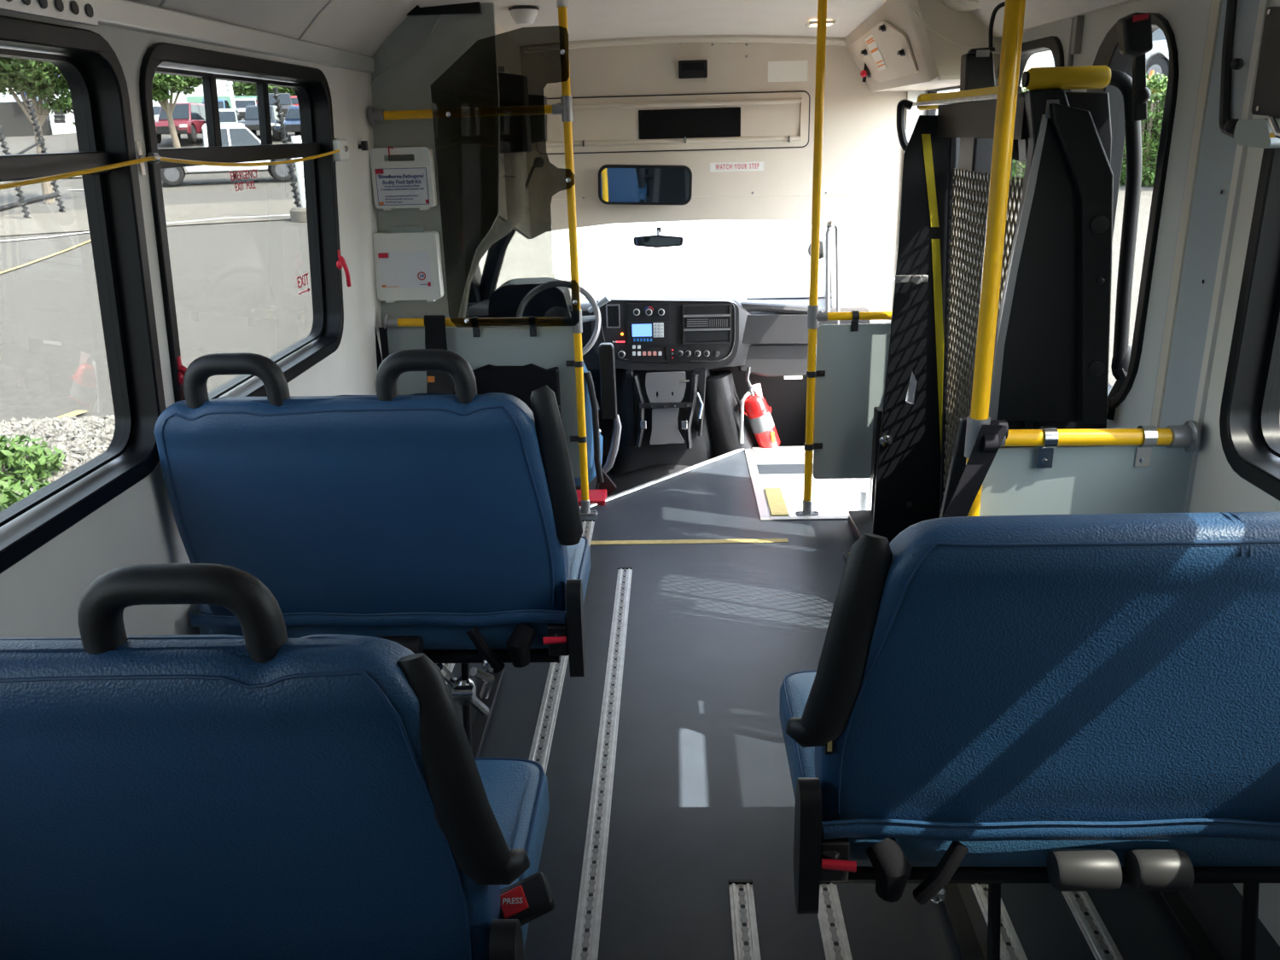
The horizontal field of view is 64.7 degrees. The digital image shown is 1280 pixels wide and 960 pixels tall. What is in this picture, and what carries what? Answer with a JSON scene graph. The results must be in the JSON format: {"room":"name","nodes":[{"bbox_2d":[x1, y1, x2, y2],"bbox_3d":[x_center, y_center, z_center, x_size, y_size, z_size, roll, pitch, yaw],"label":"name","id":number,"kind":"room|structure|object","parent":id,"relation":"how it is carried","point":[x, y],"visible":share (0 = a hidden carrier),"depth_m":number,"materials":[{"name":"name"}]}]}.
{"room":"bus interior","nodes":[
{"label":"bus interior","id":0,"kind":"room"},
{"bbox_2d":[0,9,382,637],"bbox_3d":[-1.177,0.198,1.536,0.202,1.900,5.900,-1,19,2],"label":"wall","id":1,"kind":"structure","parent":0,"point":[41,594],"depth_m":2.33,"materials":[{"name":"plastic"}]},
{"bbox_2d":[0,0,98,25],"bbox_3d":[-1.078,-0.587,1.048,0.016,0.047,1.900,-1,19,2],"label":"track","id":2,"kind":"object","parent":1,"relation":"attached to","point":[84,12],"visible":1,"depth_m":1.82,"materials":[{"name":"silver metal"}]},
{"bbox_2d":[0,15,165,573],"bbox_3d":[-1.150,-0.289,1.686,0.158,0.920,1.165,-1,19,2],"label":"window","id":3,"kind":"structure","parent":1,"relation":"in","point":[82,396],"depth_m":2.03,"materials":[{"name":"black"}]},
{"bbox_2d":[0,138,348,189],"bbox_3d":[-1.065,-0.706,2.240,0.044,0.088,2.630,-1,19,2],"label":"pull cord","id":4,"kind":"object","parent":1,"relation":"attached to","point":[151,157],"visible":0.96,"depth_m":2.18,"materials":[{"name":"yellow plastic"}]},
{"bbox_2d":[95,0,374,73],"bbox_3d":[-1.098,-0.629,1.129,0.033,0.055,5.680,-1,19,2],"label":"trim","id":5,"kind":"structure","parent":1,"relation":"attached to","point":[129,14],"depth_m":2.49,"materials":[{"name":"silver metal"}]},
{"bbox_2d":[139,42,351,402],"bbox_3d":[-1.112,-0.715,2.907,0.158,0.920,1.292,-1,19,2],"label":"window","id":6,"kind":"structure","parent":1,"relation":"in","point":[251,261],"depth_m":2.86,"materials":[{"name":"black"}]},
{"bbox_2d":[297,0,332,40],"bbox_3d":[-0.930,-1.424,3.029,0.244,0.211,0.012,-1,19,2],"label":"trim","id":7,"kind":"structure","parent":1,"relation":"attached to","point":[328,2],"depth_m":3.04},
{"bbox_2d":[332,139,349,161],"bbox_3d":[-1.032,-1.129,3.461,0.040,0.070,0.100,-1,19,2],"label":"housing","id":8,"kind":"object","parent":1,"relation":"attached to","point":[340,144],"visible":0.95,"depth_m":3.42,"materials":[{"name":"white"}]},
{"bbox_2d":[132,0,417,57],"bbox_3d":[-1.052,-0.766,1.101,0.360,0.240,5.720,-1,19,2],"label":"ceiling","id":9,"kind":"structure","parent":0,"point":[357,26],"depth_m":3.08,"materials":[{"name":"plastic"}]},
{"bbox_2d":[371,2,495,354],"bbox_3d":[-0.810,-0.820,4.099,0.587,2.080,0.030,-1,19,2],"label":"wall partition","id":10,"kind":"structure","parent":0,"point":[407,86],"depth_m":3.85,"materials":[{"name":"plastic"}]},
{"bbox_2d":[369,145,437,210],"bbox_3d":[-0.917,-1.170,3.918,0.232,0.239,0.078,-1,19,2],"label":"spill kit","id":11,"kind":"object","parent":10,"relation":"attached to","point":[407,183],"visible":1,"depth_m":3.90,"materials":[{"name":"white"}]},
{"bbox_2d":[372,226,444,302],"bbox_3d":[-0.926,-0.860,4.031,0.256,0.295,0.069,-1,19,2],"label":"first aid kit","id":12,"kind":"object","parent":10,"relation":"attached to","point":[408,265],"visible":1,"depth_m":4.00,"materials":[{"name":"white"}]},
{"bbox_2d":[370,2,489,86],"bbox_3d":[-0.842,-1.231,3.937,0.603,1.138,0.012,-1,19,2],"label":"trim","id":13,"kind":"structure","parent":10,"relation":"attached to","point":[440,16],"depth_m":3.80,"materials":[{"name":"plastic"}]},
{"bbox_2d":[406,1,481,16],"bbox_3d":[-0.731,-1.755,3.738,0.280,0.060,0.028,-1,19,2],"label":"trim","id":14,"kind":"structure","parent":10,"relation":"attached to","point":[468,8],"depth_m":3.73,"materials":[{"name":"black"}]},
{"bbox_2d":[412,0,887,41],"bbox_3d":[0.050,-0.996,1.516,1.860,0.178,6.720,-1,19,2],"label":"ceiling","id":15,"kind":"structure","parent":0,"point":[587,20],"depth_m":4.13,"materials":[{"name":"white plastic"}]},
{"bbox_2d":[508,6,539,24],"bbox_3d":[-0.445,-1.780,3.880,0.116,0.055,0.116,-1,19,2],"label":"smoke detector","id":16,"kind":"object","parent":15,"relation":"attached to","point":[521,15],"visible":1,"depth_m":3.84,"materials":[{"name":"white"}]},
{"bbox_2d":[844,0,1027,92],"bbox_3d":[1.153,-1.793,4.085,0.460,0.375,1.191,-1,19,2],"label":"cover","id":17,"kind":"object","parent":15,"relation":"attached to","point":[903,45],"visible":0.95,"depth_m":3.68,"materials":[{"name":"beige plastic"}]},
{"bbox_2d":[860,63,871,81],"bbox_3d":[1.002,-1.815,4.485,0.046,0.091,0.048,-1,19,2],"label":"switch","id":18,"kind":"object","parent":17,"relation":"attached to","point":[866,72],"depth_m":4.48,"materials":[{"name":"red plastic"}]},
{"bbox_2d":[866,37,884,67],"bbox_3d":[0.978,-1.777,4.202,0.057,0.110,0.130,-1,19,2],"label":"print","id":19,"kind":"object","parent":17,"relation":"attached to","point":[875,52],"depth_m":4.19,"materials":[{"name":"orange"}]},
{"bbox_2d":[587,295,831,457],"bbox_3d":[0.196,-0.336,5.523,2.300,1.300,0.060,-1,19,2],"label":"wall","id":20,"kind":"structure","parent":0,"point":[787,398],"depth_m":5.44,"materials":[{"name":"black"}]},
{"bbox_2d":[580,292,870,379],"bbox_3d":[0.152,-0.859,5.343,1.980,0.518,0.940,-1,19,2],"label":"dashboard","id":21,"kind":"object","parent":20,"relation":"attached to","point":[770,336],"visible":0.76,"depth_m":4.96,"materials":[{"name":"grey plastic"}]},
{"bbox_2d":[579,285,601,355],"bbox_3d":[-0.338,-0.749,4.712,0.361,0.355,0.414,10,22,30],"label":"steering wheel","id":22,"kind":"object","parent":21,"relation":"attached to","point":[596,317],"visible":0.26,"depth_m":4.64,"materials":[{"name":"grey plastic"}]},
{"bbox_2d":[605,304,620,327],"bbox_3d":[-0.131,-0.796,4.912,0.067,0.114,0.008,-1,19,2],"label":"air vent","id":23,"kind":"object","parent":21,"relation":"attached to","point":[613,311],"depth_m":4.91,"materials":[{"name":"black"}]},
{"bbox_2d":[625,367,706,448],"bbox_3d":[0.129,-0.355,5.020,0.402,0.393,0.162,-1,19,2],"label":"bracket","id":24,"kind":"object","parent":21,"relation":"attached to","point":[666,406],"visible":1,"depth_m":4.97,"materials":[{"name":"grey metal"}]},
{"bbox_2d":[686,317,729,328],"bbox_3d":[0.329,-0.762,4.904,0.211,0.050,0.008,-1,19,2],"label":"air vent","id":25,"kind":"object","parent":21,"relation":"attached to","point":[691,322],"depth_m":4.90,"materials":[{"name":"grey plastic"}]},
{"bbox_2d":[825,221,839,324],"bbox_3d":[0.940,-0.917,4.917,0.094,0.668,0.043,-1,19,2],"label":"handrail","id":26,"kind":"object","parent":21,"relation":"attached to","point":[829,224],"visible":0.82,"depth_m":4.88,"materials":[{"name":"grey metal"}]},
{"bbox_3d":[0.129,-1.168,5.386,1.900,0.565,0.664,-1,19,2],"label":"window","id":27,"kind":"structure","parent":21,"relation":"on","visible":0},
{"bbox_2d":[633,226,683,247],"bbox_3d":[0.092,-1.210,5.038,0.247,0.095,0.078,-1,19,2],"label":"mirror","id":28,"kind":"object","parent":27,"relation":"attached to","point":[652,241],"visible":1,"depth_m":5.01,"materials":[{"name":"black mirror"}]},
{"bbox_2d":[635,237,680,245],"bbox_3d":[0.091,-1.182,5.007,0.224,0.046,0.002,-1,19,2],"label":"mirror glass","id":29,"kind":"object","parent":28,"relation":"attached to","point":[639,241],"depth_m":5.01,"materials":[{"name":"black"}]},
{"bbox_2d":[543,42,907,322],"bbox_3d":[0.399,-0.999,5.037,1.860,2.260,0.030,-1,19,2],"label":"wall","id":30,"kind":"structure","parent":0,"point":[863,153],"depth_m":4.83,"materials":[{"name":"white plastic"}]},
{"bbox_2d":[598,164,692,205],"bbox_3d":[0.024,-1.415,4.840,0.450,0.196,0.091,-1,19,2],"label":"mirror","id":31,"kind":"object","parent":30,"relation":"attached to","point":[618,184],"visible":1,"depth_m":4.80,"materials":[{"name":"black mirror"}]},
{"bbox_2d":[546,90,810,154],"bbox_3d":[0.150,-1.687,4.775,1.301,0.254,0.040,-1,19,2],"label":"access door","id":32,"kind":"structure","parent":30,"relation":"in","point":[769,119],"depth_m":4.78,"materials":[{"name":"beige"}]},
{"bbox_2d":[638,107,740,139],"bbox_3d":[0.234,-1.686,4.776,0.482,0.130,0.004,-1,19,2],"label":"sign blank","id":33,"kind":"object","parent":32,"relation":"attached to","point":[715,122],"visible":1,"depth_m":4.77,"materials":[{"name":"black"}]},
{"bbox_2d":[678,59,707,78],"bbox_3d":[0.245,-1.906,4.690,0.133,0.077,0.038,-1,19,2],"label":"sensor box","id":34,"kind":"object","parent":30,"relation":"attached to","point":[695,68],"visible":1,"depth_m":4.67,"materials":[{"name":"black plastic"}]},
{"bbox_2d":[568,34,846,48],"bbox_3d":[0.371,-2.008,4.667,1.823,0.101,0.036,-1,19,2],"label":"trim","id":35,"kind":"structure","parent":30,"relation":"attached to","point":[688,38],"depth_m":4.65,"materials":[{"name":"beige"}]},
{"bbox_2d":[551,192,893,199],"bbox_3d":[0.348,-1.372,4.892,1.740,0.016,0.005,-1,19,2],"label":"trim","id":36,"kind":"structure","parent":30,"relation":"attached to","point":[874,193],"depth_m":4.88,"materials":[{"name":"beige"}]},
{"bbox_2d":[709,161,763,172],"bbox_3d":[0.464,-1.501,4.842,0.257,0.042,0.004,-1,19,2],"label":"sign","id":37,"kind":"object","parent":30,"relation":"attached to","point":[727,166],"visible":1,"depth_m":4.84,"materials":[{"name":"white"}]},
{"bbox_2d":[768,60,808,81],"bbox_3d":[0.686,-1.900,4.697,0.184,0.090,0.003,-1,19,2],"label":"plate","id":38,"kind":"object","parent":30,"relation":"attached to","point":[784,71],"visible":1,"depth_m":4.70,"materials":[{"name":"white"}]},
{"bbox_2d":[901,90,927,401],"bbox_3d":[1.335,-0.733,5.073,0.120,2.285,0.018,-1,19,2],"label":"door frame","id":39,"kind":"structure","parent":30,"relation":"attached to","point":[911,117],"depth_m":4.72,"materials":[{"name":"white paint"}]},
{"bbox_2d":[907,85,960,403],"bbox_3d":[1.367,-0.563,4.591,0.045,2.320,0.998,-1,19,2],"label":"door","id":40,"kind":"structure","parent":30,"relation":"in","point":[912,385],"depth_m":4.70,"materials":[{"name":"black"}]},
{"bbox_2d":[594,455,870,515],"bbox_3d":[0.286,0.251,5.002,2.400,0.568,1.425,-1,19,2],"label":"floor","id":41,"kind":"structure","parent":0,"point":[829,497],"depth_m":4.94,"materials":[{"name":"white laminate"}]},
{"bbox_2d":[609,368,715,474],"bbox_3d":[0.128,-0.333,5.283,0.600,0.535,0.380,-1,19,2],"label":"console","id":42,"kind":"object","parent":41,"relation":"on","point":[628,459],"visible":0.37,"depth_m":5.15,"materials":[{"name":"black plastic"}]},
{"bbox_2d":[704,370,758,457],"bbox_3d":[0.455,-0.327,5.169,0.308,0.459,0.240,-1,19,2],"label":"engine cover","id":43,"kind":"object","parent":41,"relation":"on","point":[722,404],"visible":0.77,"depth_m":5.09,"materials":[{"name":"black plastic"}]},
{"bbox_2d":[786,503,814,516],"bbox_3d":[0.821,0.416,4.681,0.513,0.400,0.698,-1,19,2],"label":"entry steps","id":44,"kind":"structure","parent":0,"point":[793,508],"depth_m":4.88,"materials":[{"name":"white laminate"}]},
{"bbox_2d":[859,489,867,510],"bbox_3d":[0.987,0.267,4.388,0.193,0.455,0.065,-1,19,2],"label":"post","id":45,"kind":"object","parent":44,"relation":"on","point":[863,499],"visible":0.05,"depth_m":4.33,"materials":[{"name":"white"}]},
{"bbox_2d":[435,450,1279,959],"bbox_3d":[0.090,0.940,2.088,2.600,0.050,6.530,-1,19,2],"label":"floor","id":46,"kind":"structure","parent":0,"point":[703,796],"depth_m":2.61,"materials":[{"name":"plastic"}]},
{"bbox_2d":[0,563,549,959],"bbox_3d":[-0.637,0.527,1.592,0.997,1.076,0.593,-1,19,2],"label":"seat","id":47,"kind":"object","parent":46,"relation":"on","point":[263,794],"visible":1,"depth_m":1.27,"materials":[{"name":"blue leather"}]},
{"bbox_2d":[474,759,549,949],"bbox_3d":[-0.651,0.649,1.684,0.959,0.130,0.500,-1,19,2],"label":"seat cushion","id":48,"kind":"object","parent":47,"relation":"on","point":[516,790],"depth_m":1.75,"materials":[{"name":"blue leather"}]},
{"bbox_2d":[499,872,555,925],"bbox_3d":[-0.187,0.733,1.509,0.128,0.302,0.064,-9,20,-20],"label":"belt buckle","id":49,"kind":"object","parent":47,"relation":"attached to","point":[531,898],"visible":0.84,"depth_m":1.46,"materials":[{"name":"black plastic"}]},
{"bbox_2d":[153,349,590,757],"bbox_3d":[-0.617,0.156,2.618,0.986,1.102,0.596,-1,19,2],"label":"seat","id":50,"kind":"object","parent":46,"relation":"on","point":[444,527],"visible":0.87,"depth_m":2.32,"materials":[{"name":"blue leather"}]},
{"bbox_2d":[197,537,590,650],"bbox_3d":[-0.625,0.289,2.716,0.959,0.130,0.500,-1,19,2],"label":"seat cushion","id":51,"kind":"object","parent":50,"relation":"on","point":[433,637],"depth_m":2.48,"materials":[{"name":"blue leather"}]},
{"bbox_2d":[528,519,594,773],"bbox_3d":[-0.295,1.064,1.673,0.052,0.008,5.442,-1,19,2],"label":"floor track","id":52,"kind":"object","parent":46,"relation":"on","point":[540,749],"visible":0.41,"depth_m":2.87,"materials":[{"name":"metal"}]},
{"bbox_2d":[552,0,597,515],"bbox_3d":[-0.262,-0.809,3.993,0.105,2.020,0.090,-12,22,-27],"label":"pole","id":53,"kind":"object","parent":46,"relation":"on","point":[564,107],"visible":0.84,"depth_m":3.98,"materials":[{"name":"yellow"}]},
{"bbox_2d":[367,104,552,126],"bbox_3d":[-0.652,-1.382,3.808,0.730,0.072,0.071,-1,19,2],"label":"grab rail","id":54,"kind":"object","parent":53,"relation":"attached to","point":[375,115],"visible":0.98,"depth_m":3.80,"materials":[{"name":"yellow"}]},
{"bbox_2d":[383,314,536,337],"bbox_3d":[-0.647,-0.625,4.072,0.761,0.106,0.071,-1,19,2],"label":"grab rail","id":55,"kind":"object","parent":53,"relation":"attached to","point":[393,322],"visible":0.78,"depth_m":4.06,"materials":[{"name":"yellow"}]},
{"bbox_2d":[375,327,389,370],"bbox_3d":[-1.054,-0.481,4.131,0.082,0.385,0.052,-1,19,2],"label":"belt","id":56,"kind":"object","parent":55,"relation":"hanging from","point":[383,332],"visible":0.24,"depth_m":4.08,"materials":[{"name":"black"}]},
{"bbox_2d":[423,314,454,394],"bbox_3d":[-0.812,-0.510,4.101,0.121,0.316,0.077,-1,19,2],"label":"belt","id":57,"kind":"object","parent":55,"relation":"hanging from","point":[435,334],"visible":0.59,"depth_m":4.07,"materials":[{"name":"black"}]},
{"bbox_2d":[387,325,580,477],"bbox_3d":[-0.638,-0.314,4.211,0.768,0.653,0.008,-1,19,2],"label":"panel","id":58,"kind":"object","parent":55,"relation":"attached to","point":[552,346],"visible":0.36,"depth_m":4.13,"materials":[{"name":"plastic"}]},
{"bbox_2d":[453,363,561,418],"bbox_3d":[-0.540,-0.239,4.195,0.450,0.489,0.055,-1,19,2],"label":"bag","id":59,"kind":"object","parent":58,"relation":"attached to","point":[518,381],"visible":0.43,"depth_m":4.11,"materials":[{"name":"black fabric"}]},
{"bbox_2d":[430,25,579,327],"bbox_3d":[-0.510,-1.125,3.846,0.526,1.094,0.012,-1,19,2],"label":"shield","id":60,"kind":"object","parent":53,"relation":"attached to","point":[497,182],"visible":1,"depth_m":3.84,"materials":[{"name":"plastic"}]},
{"bbox_2d":[576,488,607,506],"bbox_3d":[-0.467,0.122,4.512,0.635,0.112,0.150,-1,19,2],"label":"box","id":61,"kind":"object","parent":46,"relation":"on","point":[598,496],"visible":0.2,"depth_m":4.46,"materials":[{"name":"red"}]},
{"bbox_2d":[574,343,621,494],"bbox_3d":[-0.398,-0.293,4.686,0.641,0.840,0.635,-1,19,2],"label":"seat","id":62,"kind":"object","parent":46,"relation":"on","point":[606,351],"visible":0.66,"depth_m":4.44,"materials":[{"name":"blue fabric"}]},
{"bbox_2d":[574,433,603,485],"bbox_3d":[-0.427,-0.117,4.804,0.500,0.150,0.530,-1,19,2],"label":"seat cushion","id":63,"kind":"object","parent":62,"relation":"on","point":[591,469],"depth_m":4.60,"materials":[{"name":"blue leather"}]},
{"bbox_2d":[570,566,632,959],"bbox_3d":[-0.128,1.142,1.436,0.052,0.008,4.952,-1,19,2],"label":"floor track","id":64,"kind":"object","parent":46,"relation":"on","point":[585,945],"visible":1,"depth_m":2.49,"materials":[{"name":"metal"}]},
{"bbox_2d":[579,448,744,509],"bbox_3d":[-0.155,0.040,4.608,1.712,0.014,0.375,-11,21,-25],"label":"trim","id":65,"kind":"structure","parent":46,"relation":"on","point":[737,450],"depth_m":4.74,"materials":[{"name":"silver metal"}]},
{"bbox_2d":[590,538,788,544],"bbox_3d":[0.190,0.244,4.003,0.790,0.002,0.037,-1,19,2],"label":"tape","id":66,"kind":"object","parent":46,"relation":"on","point":[747,540],"visible":0.86,"depth_m":4.00,"materials":[{"name":"plastic"}]},
{"bbox_2d":[728,878,761,959],"bbox_3d":[0.170,1.410,0.641,0.052,0.008,3.292,-1,19,2],"label":"floor track","id":67,"kind":"object","parent":46,"relation":"on","point":[746,944],"visible":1,"depth_m":2.08,"materials":[{"name":"metal"}]},
{"bbox_2d":[738,366,779,448],"bbox_3d":[0.605,-0.360,5.099,0.212,0.441,0.122,-1,19,2],"label":"fire extinguisher","id":68,"kind":"object","parent":46,"relation":"on","point":[758,411],"visible":0.96,"depth_m":5.07,"materials":[{"name":"red metal"}]},
{"bbox_2d":[762,487,791,516],"bbox_3d":[0.592,0.094,4.390,0.070,0.009,0.340,-1,19,2],"label":"trim","id":69,"kind":"structure","parent":46,"relation":"on","point":[774,495],"depth_m":4.37,"materials":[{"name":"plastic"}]},
{"bbox_2d":[744,446,848,520],"bbox_3d":[0.923,-0.005,4.657,0.815,0.006,1.010,-1,19,2],"label":"trim","id":70,"kind":"structure","parent":46,"relation":"on","point":[780,455],"depth_m":4.89,"materials":[{"name":"silver metal"}]},
{"bbox_2d":[795,0,827,516],"bbox_3d":[0.680,-0.809,3.921,0.105,2.018,0.090,-12,22,-27],"label":"pole","id":71,"kind":"object","parent":46,"relation":"on","point":[814,316],"visible":1,"depth_m":3.90,"materials":[{"name":"yellow"}]},
{"bbox_2d":[827,310,891,331],"bbox_3d":[0.999,-0.633,3.970,0.605,0.094,0.071,-1,19,2],"label":"grab rail","id":72,"kind":"object","parent":71,"relation":"attached to","point":[854,316],"visible":0.27,"depth_m":3.96,"materials":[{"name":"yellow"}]},
{"bbox_2d":[812,323,890,479],"bbox_3d":[0.870,-0.311,4.096,0.320,0.645,0.008,-1,19,2],"label":"panel","id":73,"kind":"object","parent":72,"relation":"hanging from","point":[854,364],"visible":0.7,"depth_m":4.08,"materials":[{"name":"plastic"}]},
{"bbox_2d":[817,881,852,959],"bbox_3d":[0.348,1.407,0.634,0.052,0.008,3.292,-1,19,2],"label":"floor track","id":74,"kind":"object","parent":46,"relation":"on","point":[834,934],"visible":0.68,"depth_m":2.06,"materials":[{"name":"metal"}]},
{"bbox_2d":[843,65,1142,561],"bbox_3d":[1.036,-0.429,3.338,0.585,1.665,1.476,-1,19,2],"label":"lift","id":75,"kind":"object","parent":46,"relation":"on","point":[1051,357],"visible":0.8,"depth_m":2.69,"materials":[{"name":"black metal"}]},
{"bbox_2d":[960,1,1005,91],"bbox_3d":[1.053,-1.307,3.044,0.150,0.266,0.144,-1,19,2],"label":"lift hand control","id":76,"kind":"object","parent":75,"relation":"on","point":[977,67],"visible":0.87,"depth_m":3.04,"materials":[{"name":"black plastic"}]},
{"bbox_2d":[1116,11,1152,121],"bbox_3d":[1.164,-0.971,2.380,0.093,0.237,0.049,-1,19,2],"label":"belt buckle","id":77,"kind":"object","parent":75,"relation":"attached to","point":[1134,30],"visible":1,"depth_m":2.35,"materials":[{"name":"black plastic"}]},
{"bbox_2d":[964,0,1025,516],"bbox_3d":[0.748,-0.216,2.200,0.105,2.025,0.090,-1,19,2],"label":"pole","id":78,"kind":"object","parent":46,"relation":"on","point":[1014,15],"visible":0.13,"depth_m":2.08,"materials":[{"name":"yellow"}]},
{"bbox_2d":[942,419,1008,517],"bbox_3d":[0.741,-0.014,2.257,0.140,0.240,0.071,-1,19,2],"label":"strap","id":79,"kind":"object","parent":78,"relation":"hanging from","point":[990,438],"visible":0.91,"depth_m":2.23,"materials":[{"name":"black"}]},
{"bbox_2d":[1003,419,1200,468],"bbox_3d":[0.997,-0.078,2.260,0.463,0.104,0.074,-1,19,2],"label":"grab rail","id":80,"kind":"object","parent":78,"relation":"attached to","point":[1187,435],"visible":0.94,"depth_m":2.23,"materials":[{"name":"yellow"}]},
{"bbox_2d":[979,445,1192,516],"bbox_3d":[1.013,0.308,2.400,0.470,0.810,0.008,-1,19,2],"label":"panel","id":81,"kind":"object","parent":80,"relation":"attached to","point":[1080,480],"visible":0.18,"depth_m":2.29,"materials":[{"name":"grey plastic"}]},
{"bbox_2d":[970,883,1027,959],"bbox_3d":[0.687,1.402,0.622,0.052,0.008,3.292,-1,19,2],"label":"floor track","id":82,"kind":"object","parent":46,"relation":"on","point":[1011,948],"visible":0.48,"depth_m":2.04,"materials":[{"name":"metal"}]},
{"bbox_2d":[779,512,1279,959],"bbox_3d":[0.742,0.442,1.847,0.995,0.997,0.599,-1,19,2],"label":"seat","id":83,"kind":"object","parent":46,"relation":"on","point":[1091,701],"visible":1,"depth_m":1.57,"materials":[{"name":"blue leather"}]},
{"bbox_2d":[779,672,1279,866],"bbox_3d":[0.765,0.525,1.928,0.957,0.130,0.500,-1,19,2],"label":"seat cushion","id":84,"kind":"object","parent":83,"relation":"on","point":[795,688],"depth_m":1.70,"materials":[{"name":"blue leather"}]},
{"bbox_2d":[1061,890,1123,959],"bbox_3d":[0.871,1.403,0.606,0.052,0.008,3.272,-1,19,2],"label":"floor track","id":85,"kind":"object","parent":46,"relation":"on","point":[1101,943],"visible":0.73,"depth_m":2.04,"materials":[{"name":"metal"}]},
{"bbox_2d":[971,0,1139,37],"bbox_3d":[1.104,-0.771,0.942,0.360,0.240,5.550,-1,19,2],"label":"ceiling","id":86,"kind":"structure","parent":0,"point":[1038,14],"depth_m":3.01,"materials":[{"name":"plastic"}]},
{"bbox_2d":[1149,0,1259,428],"bbox_3d":[1.289,-0.289,2.330,0.105,2.050,0.215,-1,19,2],"label":"wall pillar","id":87,"kind":"structure","parent":0,"point":[1218,149],"depth_m":2.21,"materials":[{"name":"grey paint"}]},
{"bbox_2d":[1069,0,1210,446],"bbox_3d":[1.293,-0.342,2.828,0.072,1.902,0.790,-1,19,2],"label":"door","id":88,"kind":"structure","parent":87,"relation":"attached to","point":[1184,23],"depth_m":2.44,"materials":[{"name":"white paint"}]},
{"bbox_2d":[1064,15,1084,92],"bbox_3d":[1.271,-0.482,3.176,0.023,1.860,0.068,-1,19,2],"label":"door frame","id":89,"kind":"structure","parent":88,"relation":"attached to","point":[1077,26],"depth_m":2.88,"materials":[{"name":"grey metal"}]},
{"bbox_2d":[1150,0,1222,428],"bbox_3d":[1.243,-0.237,2.413,0.015,1.900,0.065,-1,19,2],"label":"trim","id":90,"kind":"structure","parent":87,"relation":"attached to","point":[1216,5],"depth_m":2.26,"materials":[{"name":"beige"}]},
{"bbox_2d":[1218,0,1244,138],"bbox_3d":[1.213,-0.864,2.063,0.031,0.320,0.136,-1,19,2],"label":"bar","id":91,"kind":"object","parent":87,"relation":"attached to","point":[1227,126],"visible":0.89,"depth_m":2.09,"materials":[{"name":"black metal"}]},
{"bbox_2d":[1188,0,1279,946],"bbox_3d":[1.233,0.507,0.456,0.075,1.900,3.800,-1,19,2],"label":"wall","id":92,"kind":"structure","parent":0,"point":[1216,487],"depth_m":2.13,"materials":[{"name":"plastic"}]},
{"bbox_2d":[1183,0,1271,512],"bbox_3d":[1.246,-0.177,2.240,0.012,1.900,0.024,-1,19,2],"label":"trim","id":93,"kind":"structure","parent":92,"relation":"attached to","point":[1241,152],"depth_m":2.13,"materials":[{"name":"laminate"}]},
{"bbox_2d":[1219,116,1279,500],"bbox_3d":[1.257,-0.282,1.473,0.097,0.920,1.200,-1,19,2],"label":"window","id":94,"kind":"structure","parent":92,"relation":"in","point":[1249,416],"depth_m":2.06,"materials":[{"name":"black"}]},
{"bbox_2d":[1233,116,1279,148],"bbox_3d":[1.176,-0.639,1.857,0.068,0.056,0.262,2,19,9],"label":"belt retractor","id":95,"kind":"object","parent":92,"relation":"attached to","point":[1262,133],"visible":1,"depth_m":1.89,"materials":[{"name":"plastic"}]},
{"bbox_2d":[1251,6,1279,116],"bbox_3d":[1.197,-0.763,1.842,0.049,0.199,0.187,-1,19,2],"label":"wall box","id":96,"kind":"object","parent":92,"relation":"attached to","point":[1266,96],"visible":1,"depth_m":1.89,"materials":[{"name":"black plastic"}]},
{"bbox_3d":[0.040,-1.115,1.544,2.600,0.050,6.850,-1,19,2],"label":"roof","id":97,"kind":"structure","parent":0,"visible":0},
{"bbox_2d":[941,0,981,11],"bbox_3d":[1.133,-1.758,3.537,0.230,0.230,0.400,-1,19,2],"label":"air duct","id":98,"kind":"object","parent":97,"relation":"attached to","point":[957,5],"visible":0.43,"depth_m":3.42,"materials":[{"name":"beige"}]},
{"bbox_3d":[1.334,-0.812,3.908,0.075,2.120,0.130,-1,19,2],"label":"wall","id":99,"kind":"structure","parent":0,"visible":0},
{"bbox_2d":[996,18,1071,308],"bbox_3d":[1.315,-0.591,3.543,0.072,1.902,0.705,-1,19,2],"label":"door","id":100,"kind":"structure","parent":99,"relation":"in","point":[1055,37],"depth_m":3.12,"materials":[{"name":"white paint"}]},
{"label":"outside","id":101,"kind":"structure","parent":0,"visible":0},
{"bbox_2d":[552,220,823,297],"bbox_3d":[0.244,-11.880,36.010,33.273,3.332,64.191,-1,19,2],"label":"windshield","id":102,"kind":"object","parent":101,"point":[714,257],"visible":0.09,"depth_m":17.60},
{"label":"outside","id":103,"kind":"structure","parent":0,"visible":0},
{"bbox_2d":[936,99,1163,386],"bbox_3d":[-0.006,-0.231,-0.080,250.000,5.090,250.000,-1,19,2],"label":"ground","id":104,"kind":"structure","parent":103,"point":[1146,192],"depth_m":12.43,"materials":[{"name":"concrete"}]},
{"bbox_2d":[1011,72,1168,191],"bbox_3d":[8.151,-5.850,17.204,4.711,2.053,0.932,14,24,37],"label":"hedge","id":105,"kind":"object","parent":104,"relation":"on","point":[1150,127],"visible":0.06,"depth_m":16.74,"materials":[{"name":"green plant"}]},
{"bbox_2d":[1040,28,1169,92],"bbox_3d":[12.868,-11.037,26.015,2.000,2.100,5.227,-8,20,-17],"label":"van","id":106,"kind":"object","parent":104,"relation":"on","point":[1157,60],"visible":0.11,"depth_m":24.38,"materials":[{"name":"white paint"}]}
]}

